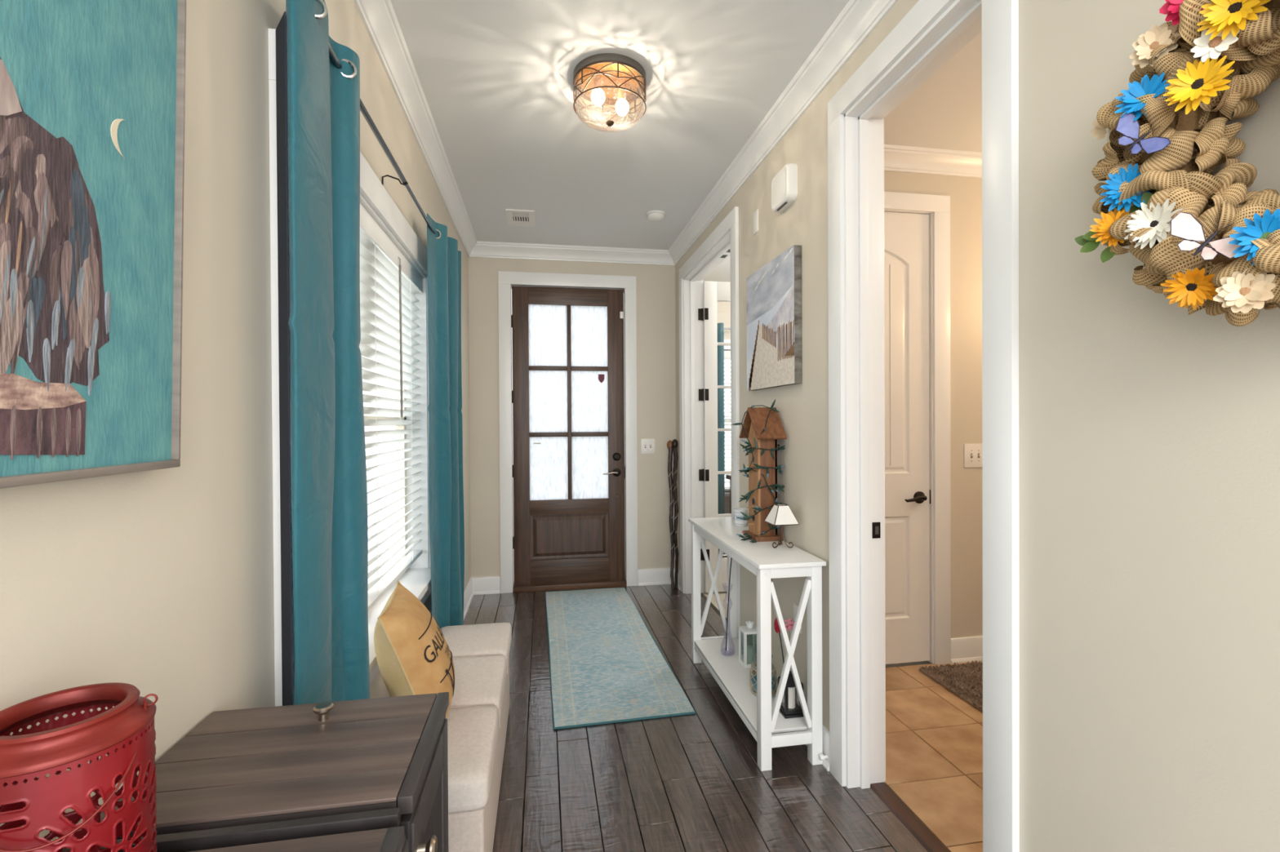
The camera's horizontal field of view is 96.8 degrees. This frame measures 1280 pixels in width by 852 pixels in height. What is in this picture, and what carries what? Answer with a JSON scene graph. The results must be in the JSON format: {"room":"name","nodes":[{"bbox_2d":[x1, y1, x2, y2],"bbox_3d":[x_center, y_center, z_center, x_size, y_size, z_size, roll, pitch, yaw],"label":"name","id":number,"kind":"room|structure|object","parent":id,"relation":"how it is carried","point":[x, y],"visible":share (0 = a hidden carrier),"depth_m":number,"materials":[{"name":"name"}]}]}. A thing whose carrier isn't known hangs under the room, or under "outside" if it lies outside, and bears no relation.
{"room":"entrance hallway","nodes":[
{"label":"entrance hallway","id":0,"kind":"room"},
{"bbox_2d":[0,0,471,843],"bbox_3d":[-1.015,-0.114,2.103,0.140,2.950,5.190,0,0,-10],"label":"wall","id":1,"kind":"structure","parent":0,"point":[159,583],"depth_m":0.99,"materials":[{"name":"paint"}]},
{"bbox_2d":[0,0,186,488],"bbox_3d":[-0.644,-0.472,0.463,0.038,1.072,0.858,0,0,-10],"label":"framed painting","id":2,"kind":"object","parent":1,"relation":"attached to","point":[92,92],"visible":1,"depth_m":0.69,"materials":[{"name":"teal fabric"}]},
{"bbox_2d":[268,28,431,706],"bbox_3d":[-0.982,-0.009,2.084,0.198,1.700,1.800,0,0,-10],"label":"window","id":3,"kind":"structure","parent":1,"relation":"in","point":[374,197],"depth_m":2.24,"materials":[{"name":"white"}]},
{"bbox_2d":[359,202,422,611],"bbox_3d":[-0.978,-0.047,2.085,0.080,1.379,1.534,0,0,-10],"label":"blind","id":4,"kind":"object","parent":3,"relation":"attached to","point":[388,280],"visible":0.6,"depth_m":2.29,"materials":[{"name":"white plastic"}]},
{"bbox_2d":[328,43,435,234],"bbox_3d":[-0.905,-0.897,2.123,0.096,0.051,2.360,0,0,-10],"label":"curtain rod","id":5,"kind":"object","parent":1,"relation":"attached to","point":[332,55],"visible":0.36,"depth_m":1.83,"materials":[{"name":"grey metal"}]},
{"bbox_2d":[275,0,369,706],"bbox_3d":[-0.738,-0.023,1.338,0.096,1.857,0.418,0,0,-10],"label":"curtain","id":6,"kind":"object","parent":5,"relation":"hanging from","point":[321,403],"visible":0.85,"depth_m":1.22,"materials":[{"name":"teal fabric"}]},
{"bbox_2d":[426,213,464,628],"bbox_3d":[-0.961,0.138,2.855,0.106,2.197,0.579,0,0,-10],"label":"curtain","id":7,"kind":"object","parent":5,"relation":"hanging from","point":[446,486],"visible":0.89,"depth_m":2.71,"materials":[{"name":"teal fabric"}]},
{"bbox_2d":[353,0,477,257],"bbox_3d":[-0.903,-1.386,2.044,0.078,0.105,5.050,0,0,-10],"label":"trim","id":8,"kind":"structure","parent":1,"relation":"attached to","point":[379,17],"depth_m":2.41,"materials":[{"name":"white wood"}]},
{"bbox_2d":[463,577,473,619],"bbox_3d":[-0.914,1.294,2.058,0.026,0.134,5.050,0,0,-10],"label":"baseboard","id":9,"kind":"structure","parent":1,"relation":"attached to","point":[468,593],"depth_m":4.27,"materials":[{"name":"white"}]},
{"bbox_2d":[468,257,675,577],"bbox_3d":[-0.540,-0.134,4.746,1.970,2.950,0.140,0,0,-10],"label":"wall","id":10,"kind":"structure","parent":0,"point":[655,283],"depth_m":4.74,"materials":[{"name":"paint"}]},
{"bbox_2d":[471,576,500,595],"bbox_3d":[-1.238,1.279,4.551,0.230,0.134,0.026,0,0,-10],"label":"baseboard","id":11,"kind":"structure","parent":10,"relation":"attached to","point":[481,585],"depth_m":4.55,"materials":[{"name":"white"}]},
{"bbox_2d":[497,271,637,593],"bbox_3d":[-0.588,0.048,4.719,1.119,2.587,0.160,0,0,-10],"label":"trim","id":12,"kind":"structure","parent":10,"relation":"attached to","point":[506,279],"depth_m":4.64,"materials":[{"name":"white wood"}]},
{"bbox_2d":[511,285,625,586],"bbox_3d":[-0.583,0.080,4.669,0.924,2.433,0.101,0,0,-10],"label":"door","id":13,"kind":"structure","parent":10,"relation":"in","point":[568,393],"depth_m":4.68,"materials":[{"name":"brown wood"}]},
{"bbox_2d":[469,240,674,265],"bbox_3d":[-0.529,-1.406,4.630,1.690,0.105,0.078,0,0,-10],"label":"trim","id":14,"kind":"structure","parent":10,"relation":"attached to","point":[481,249],"depth_m":4.62,"materials":[{"name":"white wood"}]},
{"bbox_2d":[640,439,654,453],"bbox_3d":[0.069,0.171,4.771,0.118,0.125,0.020,0,0,-10],"label":"light switch","id":15,"kind":"object","parent":10,"relation":"attached to","point":[647,446],"visible":1,"depth_m":4.78,"materials":[{"name":"white plastic"}]},
{"bbox_2d":[637,567,675,586],"bbox_3d":[0.149,1.270,4.788,0.337,0.134,0.026,0,0,-10],"label":"baseboard","id":16,"kind":"structure","parent":10,"relation":"attached to","point":[656,576],"depth_m":4.78,"materials":[{"name":"white wood"}]},
{"bbox_2d":[390,0,848,281],"bbox_3d":[1.173,-1.508,1.638,4.315,0.120,8.350,0,0,-10],"label":"ceiling","id":17,"kind":"structure","parent":0,"point":[495,77],"depth_m":2.53,"materials":[{"name":"white paint"}]},
{"bbox_2d":[505,208,534,226],"bbox_3d":[-0.830,-1.448,3.958,0.190,0.009,0.300,0,0,-10],"label":"ceiling vent","id":18,"kind":"object","parent":17,"relation":"in","point":[514,217],"visible":1,"depth_m":3.95,"materials":[{"name":"white plastic"}]},
{"bbox_2d":[573,53,646,132],"bbox_3d":[-0.124,-1.343,2.350,0.302,0.204,0.302,0,0,-10],"label":"ceiling light","id":19,"kind":"object","parent":17,"relation":"attached to","point":[606,79],"visible":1,"depth_m":2.32,"materials":[{"name":"grey"}]},
{"bbox_2d":[594,71,601,88],"bbox_3d":[-0.171,-1.404,2.311,0.031,0.069,0.032,0,0,-10],"label":"socket","id":20,"kind":"object","parent":19,"relation":"attached to","point":[597,77],"depth_m":2.30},
{"bbox_2d":[617,82,626,99],"bbox_3d":[-0.076,-1.405,2.389,0.031,0.069,0.032,0,0,-10],"label":"socket","id":21,"kind":"object","parent":19,"relation":"attached to","point":[621,92],"depth_m":2.38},
{"bbox_2d":[646,209,665,221],"bbox_3d":[0.109,-1.436,3.896,0.128,0.043,0.128,0,0,-10],"label":"smoke detector","id":22,"kind":"object","parent":17,"relation":"attached to","point":[652,215],"visible":1,"depth_m":3.86,"materials":[{"name":"white plastic"}]},
{"bbox_2d":[463,555,982,851],"bbox_3d":[1.384,1.381,1.691,4.719,0.060,8.350,0,0,-10],"label":"floor","id":23,"kind":"structure","parent":0,"point":[691,783],"depth_m":2.21,"materials":[{"name":"black wood"}]},
{"bbox_2d":[62,692,448,851],"bbox_3d":[-0.473,0.921,0.665,0.420,0.895,0.740,0,0,-10],"label":"storage cabinet","id":24,"kind":"object","parent":23,"relation":"on","point":[368,775],"visible":0.91,"depth_m":0.81,"materials":[{"name":"grey"}]},
{"bbox_2d":[0,683,158,851],"bbox_3d":[-0.584,0.397,0.573,0.148,0.223,0.152,0,0,-10],"label":"lantern","id":25,"kind":"object","parent":24,"relation":"on","point":[125,732],"visible":1,"depth_m":0.55,"materials":[{"name":"red metal"}]},
{"bbox_2d":[440,622,511,851],"bbox_3d":[-0.672,1.147,2.100,0.332,0.426,1.229,0,0,-10],"label":"storage bench","id":26,"kind":"object","parent":23,"relation":"on","point":[477,716],"visible":0.56,"depth_m":1.85,"materials":[{"name":"beige fabric"}]},
{"bbox_2d":[373,581,454,719],"bbox_3d":[-0.706,0.730,1.796,0.229,0.394,0.384,0,0,-17],"label":"throw pillow","id":27,"kind":"object","parent":26,"relation":"on","point":[414,657],"visible":0.85,"depth_m":1.66,"materials":[{"name":"yellow fabric"}]},
{"bbox_2d":[446,705,498,813],"bbox_3d":[-0.606,0.986,1.701,0.330,0.101,0.422,0,0,-10],"label":"cushion","id":28,"kind":"object","parent":26,"relation":"on","point":[473,731],"depth_m":1.63,"materials":[{"name":"fabric"}]},
{"bbox_2d":[440,622,511,669],"bbox_3d":[-0.746,0.982,2.514,0.330,0.101,0.386,0,0,-10],"label":"cushion","id":29,"kind":"object","parent":26,"relation":"on","point":[482,640],"depth_m":2.48,"materials":[{"name":"fabric"}]},
{"bbox_2d":[449,655,506,718],"bbox_3d":[-0.678,0.984,2.117,0.330,0.101,0.419,0,0,-10],"label":"cushion","id":30,"kind":"object","parent":26,"relation":"on","point":[479,680],"depth_m":2.09,"materials":[{"name":"fabric"}]},
{"bbox_2d":[545,587,696,729],"bbox_3d":[-0.249,1.342,3.608,0.690,0.010,2.079,0,0,-10],"label":"runner rug","id":31,"kind":"object","parent":23,"relation":"on","point":[606,666],"visible":1,"depth_m":3.19,"materials":[{"name":"teal fabric"}]},
{"bbox_2d":[666,440,674,589],"bbox_3d":[0.263,0.729,4.720,0.052,1.216,0.154,0,0,-10],"label":"stick","id":32,"kind":"object","parent":23,"relation":"on","point":[669,446],"visible":1,"depth_m":4.71,"materials":[{"name":"brown wood"}]},
{"bbox_2d":[671,439,678,588],"bbox_3d":[0.300,0.724,4.730,0.052,1.227,0.118,0,0,-10],"label":"stick","id":33,"kind":"object","parent":23,"relation":"on","point":[674,442],"visible":1,"depth_m":4.72,"materials":[{"name":"brown wood"}]},
{"bbox_2d":[725,475,731,513],"bbox_3d":[1.443,0.904,5.529,1.100,0.840,0.500,0,0,-10],"label":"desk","id":34,"kind":"object","parent":23,"relation":"on","point":[727,477],"visible":0.09,"depth_m":5.62,"materials":[{"name":"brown wood"}]},
{"bbox_2d":[688,516,826,771],"bbox_3d":[0.509,0.941,2.761,0.280,0.815,1.090,0,0,-10],"label":"console table","id":35,"kind":"object","parent":23,"relation":"on","point":[759,713],"visible":0.94,"depth_m":2.28,"materials":[{"name":"white wood"}]},
{"bbox_2d":[733,507,747,526],"bbox_3d":[0.538,0.487,3.037,0.074,0.088,0.074,0,0,-10],"label":"ceramic cup","id":36,"kind":"object","parent":35,"relation":"on","point":[737,513],"visible":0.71,"depth_m":3.01,"materials":[{"name":"white ceramic"}]},
{"bbox_2d":[738,621,756,668],"bbox_3d":[0.560,1.108,2.903,0.088,0.216,0.088,0,0,-10],"label":"candle lantern","id":37,"kind":"object","parent":35,"relation":"on","point":[749,651],"visible":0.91,"depth_m":2.89,"materials":[{"name":"white wood"}]},
{"bbox_2d":[746,645,753,662],"bbox_3d":[0.561,1.163,2.903,0.040,0.072,0.039,0,0,-10],"label":"candle","id":38,"kind":"object","parent":37,"relation":"on","point":[749,648],"depth_m":2.89,"materials":[{"name":"green wax"}]},
{"bbox_2d":[693,637,807,733],"bbox_3d":[0.512,1.224,2.763,0.252,0.014,0.962,0,0,-10],"label":"shelf","id":39,"kind":"object","parent":35,"relation":"attached to","point":[734,679],"depth_m":2.74,"materials":[{"name":"white wood"}]},
{"bbox_2d":[738,407,786,542],"bbox_3d":[0.581,0.222,2.707,0.143,0.622,0.248,0,0,-10],"label":"birdhouse","id":40,"kind":"object","parent":35,"relation":"on","point":[755,420],"visible":0.87,"depth_m":2.65,"materials":[{"name":"brown wood"}]},
{"bbox_2d":[731,399,786,542],"bbox_3d":[0.569,0.202,2.698,0.259,0.659,0.268,0,0,-18],"label":"leaf garland","id":41,"kind":"object","parent":40,"relation":"attached to","point":[751,449],"visible":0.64,"depth_m":2.64,"materials":[{"name":"green plant"}]},
{"bbox_2d":[756,479,760,488],"bbox_3d":[0.549,0.265,2.618,0.014,0.051,0.022,0,0,-10],"label":"socket","id":42,"kind":"object","parent":41,"relation":"attached to","point":[759,483],"depth_m":2.62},
{"bbox_2d":[766,467,768,478],"bbox_3d":[0.593,0.219,2.634,0.012,0.054,0.012,0,0,-10],"label":"socket","id":43,"kind":"object","parent":41,"relation":"attached to","point":[767,470],"depth_m":2.63,"materials":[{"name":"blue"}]},
{"bbox_2d":[775,465,785,469],"bbox_3d":[0.654,0.192,2.643,0.053,0.016,0.013,0,0,-10],"label":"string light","id":44,"kind":"object","parent":41,"relation":"attached to","point":[779,467],"depth_m":2.64,"materials":[{"name":"green plastic"}]},
{"bbox_2d":[749,655,777,695],"bbox_3d":[0.563,1.130,2.594,0.126,0.175,0.125,0,0,22],"label":"jar","id":45,"kind":"object","parent":35,"relation":"on","point":[753,678],"visible":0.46,"depth_m":2.57,"materials":[{"name":"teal glass"}]},
{"bbox_2d":[773,617,784,662],"bbox_3d":[0.622,1.032,2.522,0.053,0.370,0.037,0,0,-10],"label":"rose","id":46,"kind":"object","parent":35,"relation":"on","point":[775,623],"visible":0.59,"depth_m":2.52,"materials":[{"name":"plant"}]},
{"bbox_2d":[764,503,799,548],"bbox_3d":[0.624,0.441,2.506,0.116,0.188,0.116,0,0,-10],"label":"lamp","id":47,"kind":"object","parent":35,"relation":"on","point":[780,514],"visible":1,"depth_m":2.47,"materials":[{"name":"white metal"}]},
{"bbox_2d":[783,617,794,631],"bbox_3d":[0.660,1.035,2.518,0.054,0.365,0.046,0,0,-10],"label":"flower","id":48,"kind":"object","parent":35,"relation":"on","point":[788,625],"visible":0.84,"depth_m":2.50,"materials":[{"name":"pink fabric"}]},
{"bbox_2d":[777,671,804,719],"bbox_3d":[0.639,1.121,2.414,0.088,0.196,0.088,0,0,-10],"label":"candle lantern","id":49,"kind":"object","parent":35,"relation":"on","point":[789,708],"visible":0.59,"depth_m":2.38,"materials":[{"name":"black paint"}]},
{"bbox_2d":[787,687,795,708],"bbox_3d":[0.639,1.147,2.414,0.040,0.089,0.040,0,0,-10],"label":"candle","id":50,"kind":"object","parent":49,"relation":"on","point":[791,690],"depth_m":2.40,"materials":[{"name":"white wax"}]},
{"bbox_3d":[0.467,1.029,3.028,0.076,0.371,0.076,0,0,-10],"label":"glass bottle","id":51,"kind":"object","parent":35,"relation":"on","visible":0},
{"bbox_2d":[725,557,732,650],"bbox_3d":[0.475,0.904,3.030,0.058,0.577,0.011,-1,0,-34],"label":"stem","id":52,"kind":"object","parent":51,"relation":"in","point":[731,557],"visible":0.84,"depth_m":3.03,"materials":[{"name":"plant"}]},
{"bbox_2d":[870,782,951,851],"bbox_3d":[0.950,1.348,1.809,0.075,0.008,0.670,0,0,-10],"label":"threshold","id":53,"kind":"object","parent":23,"relation":"on","point":[916,827],"depth_m":1.94,"materials":[{"name":"brown wood"}]},
{"bbox_2d":[919,660,982,712],"bbox_3d":[2.165,1.322,2.844,1.190,0.031,0.760,0,0,-10],"label":"bath mat","id":54,"kind":"object","parent":23,"relation":"on","point":[964,681],"visible":0.2,"depth_m":2.97,"materials":[{"name":"brown carpet"}]},
{"bbox_2d":[716,301,730,555],"bbox_3d":[1.435,-0.154,5.998,2.345,2.950,0.140,0,0,-10],"label":"wall","id":55,"kind":"structure","parent":0,"point":[723,308],"depth_m":5.83,"materials":[{"name":"paint"}]},
{"bbox_2d":[724,339,730,496],"bbox_3d":[1.364,-0.088,5.955,1.540,1.600,0.200,0,0,-10],"label":"window","id":56,"kind":"structure","parent":55,"relation":"in","point":[726,494],"depth_m":5.81,"materials":[{"name":"white"}]},
{"bbox_2d":[724,350,731,490],"bbox_3d":[1.364,-0.061,5.956,1.274,1.438,0.066,0,0,-10],"label":"blind","id":57,"kind":"object","parent":56,"relation":"attached to","point":[726,353],"visible":0.02,"depth_m":5.88,"materials":[{"name":"white plastic"}]},
{"bbox_2d":[884,31,982,152],"bbox_3d":[2.313,-1.559,1.995,2.745,0.095,2.770,0,0,-10],"label":"ceiling","id":58,"kind":"structure","parent":0,"point":[944,112],"depth_m":2.73,"materials":[{"name":"white paint"}]},
{"bbox_2d":[884,170,982,638],"bbox_3d":[2.047,-0.139,3.312,2.645,2.950,0.100,0,0,-10],"label":"wall","id":59,"kind":"structure","parent":0,"point":[965,193],"depth_m":3.23,"materials":[{"name":"paint"}]},
{"bbox_2d":[884,211,930,664],"bbox_3d":[1.252,0.071,3.123,0.791,2.518,0.101,0,0,-10],"label":"door","id":60,"kind":"structure","parent":59,"relation":"in","point":[906,235],"depth_m":3.18,"materials":[{"name":"white wood"}]},
{"bbox_2d":[884,191,951,665],"bbox_3d":[1.247,0.028,3.166,0.990,2.628,0.120,0,0,-10],"label":"trim","id":61,"kind":"structure","parent":59,"relation":"attached to","point":[937,206],"depth_m":3.18,"materials":[{"name":"white wood"}]},
{"bbox_2d":[884,144,982,177],"bbox_3d":[2.054,-1.466,3.216,2.645,0.105,0.078,0,0,-10],"label":"trim","id":62,"kind":"structure","parent":59,"relation":"attached to","point":[900,158],"depth_m":3.14,"materials":[{"name":"white wood"}]},
{"bbox_2d":[951,635,982,664],"bbox_3d":[2.560,1.266,3.345,1.642,0.134,0.026,0,0,-10],"label":"baseboard","id":63,"kind":"structure","parent":59,"relation":"attached to","point":[963,650],"depth_m":3.22,"materials":[{"name":"white wood"}]},
{"bbox_2d":[964,444,982,467],"bbox_3d":[1.908,0.169,3.230,0.135,0.135,0.020,0,0,-10],"label":"light switch","id":64,"kind":"object","parent":59,"relation":"attached to","point":[972,452],"visible":0.91,"depth_m":3.23,"materials":[{"name":"white plastic"}]},
{"bbox_2d":[675,0,1279,851],"bbox_3d":[0.800,-0.125,2.343,0.140,2.950,5.050,0,0,-10],"label":"wall","id":65,"kind":"structure","parent":0,"point":[1149,428],"depth_m":1.14,"materials":[{"name":"paint"}]},
{"bbox_2d":[674,569,679,590],"bbox_3d":[0.317,1.269,4.728,0.026,0.134,0.202,0,0,-10],"label":"baseboard","id":66,"kind":"structure","parent":65,"relation":"attached to","point":[678,574],"depth_m":4.70,"materials":[{"name":"white wood"}]},
{"bbox_2d":[678,206,740,639],"bbox_3d":[0.525,0.039,3.953,0.180,2.603,1.371,0,0,-10],"label":"trim","id":67,"kind":"structure","parent":65,"relation":"attached to","point":[722,242],"depth_m":4.51,"materials":[{"name":"white wood"}]},
{"bbox_2d":[697,280,731,592],"bbox_3d":[0.783,0.086,4.568,0.635,2.473,0.040,0,0,-10],"label":"french door","id":68,"kind":"structure","parent":65,"relation":"in","point":[713,291],"depth_m":4.51,"materials":[{"name":"white wood"}]},
{"bbox_2d":[752,208,758,235],"bbox_3d":[0.609,-1.074,2.990,0.006,0.116,0.070,0,0,-10],"label":"blank wall plate","id":69,"kind":"object","parent":65,"relation":"attached to","point":[755,215],"visible":1,"depth_m":2.98,"materials":[{"name":"white plastic"}]},
{"bbox_2d":[746,244,802,391],"bbox_3d":[0.637,-0.487,2.753,0.037,0.600,0.582,0,0,-10],"label":"print","id":70,"kind":"object","parent":65,"relation":"attached to","point":[774,291],"visible":1,"depth_m":2.66,"materials":[{"name":"grey paper"}]},
{"bbox_2d":[667,0,898,265],"bbox_3d":[0.685,-1.397,2.316,0.078,0.105,5.050,0,0,-10],"label":"trim","id":71,"kind":"structure","parent":65,"relation":"attached to","point":[858,19],"depth_m":2.44,"materials":[{"name":"white wood"}]},
{"bbox_2d":[771,163,797,212],"bbox_3d":[0.655,-1.086,2.597,0.048,0.168,0.192,0,0,-10],"label":"fire alarm","id":72,"kind":"object","parent":65,"relation":"attached to","point":[784,184],"visible":1,"depth_m":2.54,"materials":[{"name":"white plastic"}]},
{"bbox_2d":[741,637,829,771],"bbox_3d":[0.656,1.281,2.745,0.026,0.134,1.059,0,0,-10],"label":"baseboard","id":73,"kind":"structure","parent":65,"relation":"attached to","point":[825,733],"depth_m":2.26,"materials":[{"name":"white wood"}]},
{"bbox_2d":[793,603,801,634],"bbox_3d":[0.700,0.856,2.530,0.008,0.115,0.070,0,0,-10],"label":"outlet plate","id":74,"kind":"object","parent":65,"relation":"attached to","point":[795,606],"visible":0.31,"depth_m":2.54,"materials":[{"name":"white plastic"}]},
{"bbox_2d":[818,754,827,760],"bbox_3d":[0.725,1.311,2.247,0.031,0.023,0.023,0,0,-10],"label":"door stop","id":75,"kind":"object","parent":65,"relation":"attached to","point":[821,757],"visible":1,"depth_m":2.24,"materials":[{"name":"white plastic"}]},
{"bbox_2d":[827,0,1019,851],"bbox_3d":[0.896,0.051,1.792,0.180,2.603,0.876,0,0,-10],"label":"trim","id":76,"kind":"structure","parent":65,"relation":"attached to","point":[932,32],"depth_m":1.99,"materials":[{"name":"white wood"}]},
{"bbox_2d":[1074,0,1279,326],"bbox_3d":[0.900,-0.433,0.766,0.197,0.582,0.594,0,0,-14],"label":"wreath","id":77,"kind":"object","parent":65,"relation":"attached to","point":[1202,241],"visible":1,"depth_m":0.87,"materials":[{"name":"brown fabric"}]},
{"bbox_2d":[1149,40,1159,48],"bbox_3d":[0.819,-0.605,0.904,0.008,0.018,0.018,-8,5,-34],"label":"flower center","id":78,"kind":"object","parent":77,"relation":"on","point":[1153,44],"depth_m":0.90,"materials":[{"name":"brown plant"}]},
{"bbox_2d":[1208,35,1222,48],"bbox_3d":[0.833,-0.556,0.823,0.006,0.015,0.015,-1,1,-35],"label":"flower center","id":79,"kind":"object","parent":77,"relation":"on","point":[1214,42],"depth_m":0.82,"materials":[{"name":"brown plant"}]},
{"bbox_2d":[1239,287,1251,295],"bbox_3d":[0.841,-0.187,0.789,0.008,0.018,0.019,5,-3,-35],"label":"flower center","id":80,"kind":"object","parent":77,"relation":"on","point":[1242,291],"depth_m":0.79,"materials":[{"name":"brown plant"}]},
{"label":"outside","id":81,"kind":"structure","parent":0,"visible":0},
{"bbox_2d":[366,462,731,584],"bbox_3d":[0.320,1.665,4.123,30.000,0.050,36.000,0,0,-10],"label":"ground","id":82,"kind":"structure","parent":81,"point":[378,494],"depth_m":10.57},
{"bbox_3d":[1.375,-0.984,5.856,1.852,0.039,0.112,0,0,-10],"label":"curtain rod","id":83,"kind":"object","parent":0,"visible":0},
{"bbox_2d":[717,322,724,514],"bbox_3d":[0.725,0.087,5.709,0.262,2.240,0.086,0,0,-10],"label":"curtain","id":84,"kind":"object","parent":83,"relation":"hanging from","point":[721,420],"visible":0.2,"depth_m":5.70,"materials":[{"name":"teal"}]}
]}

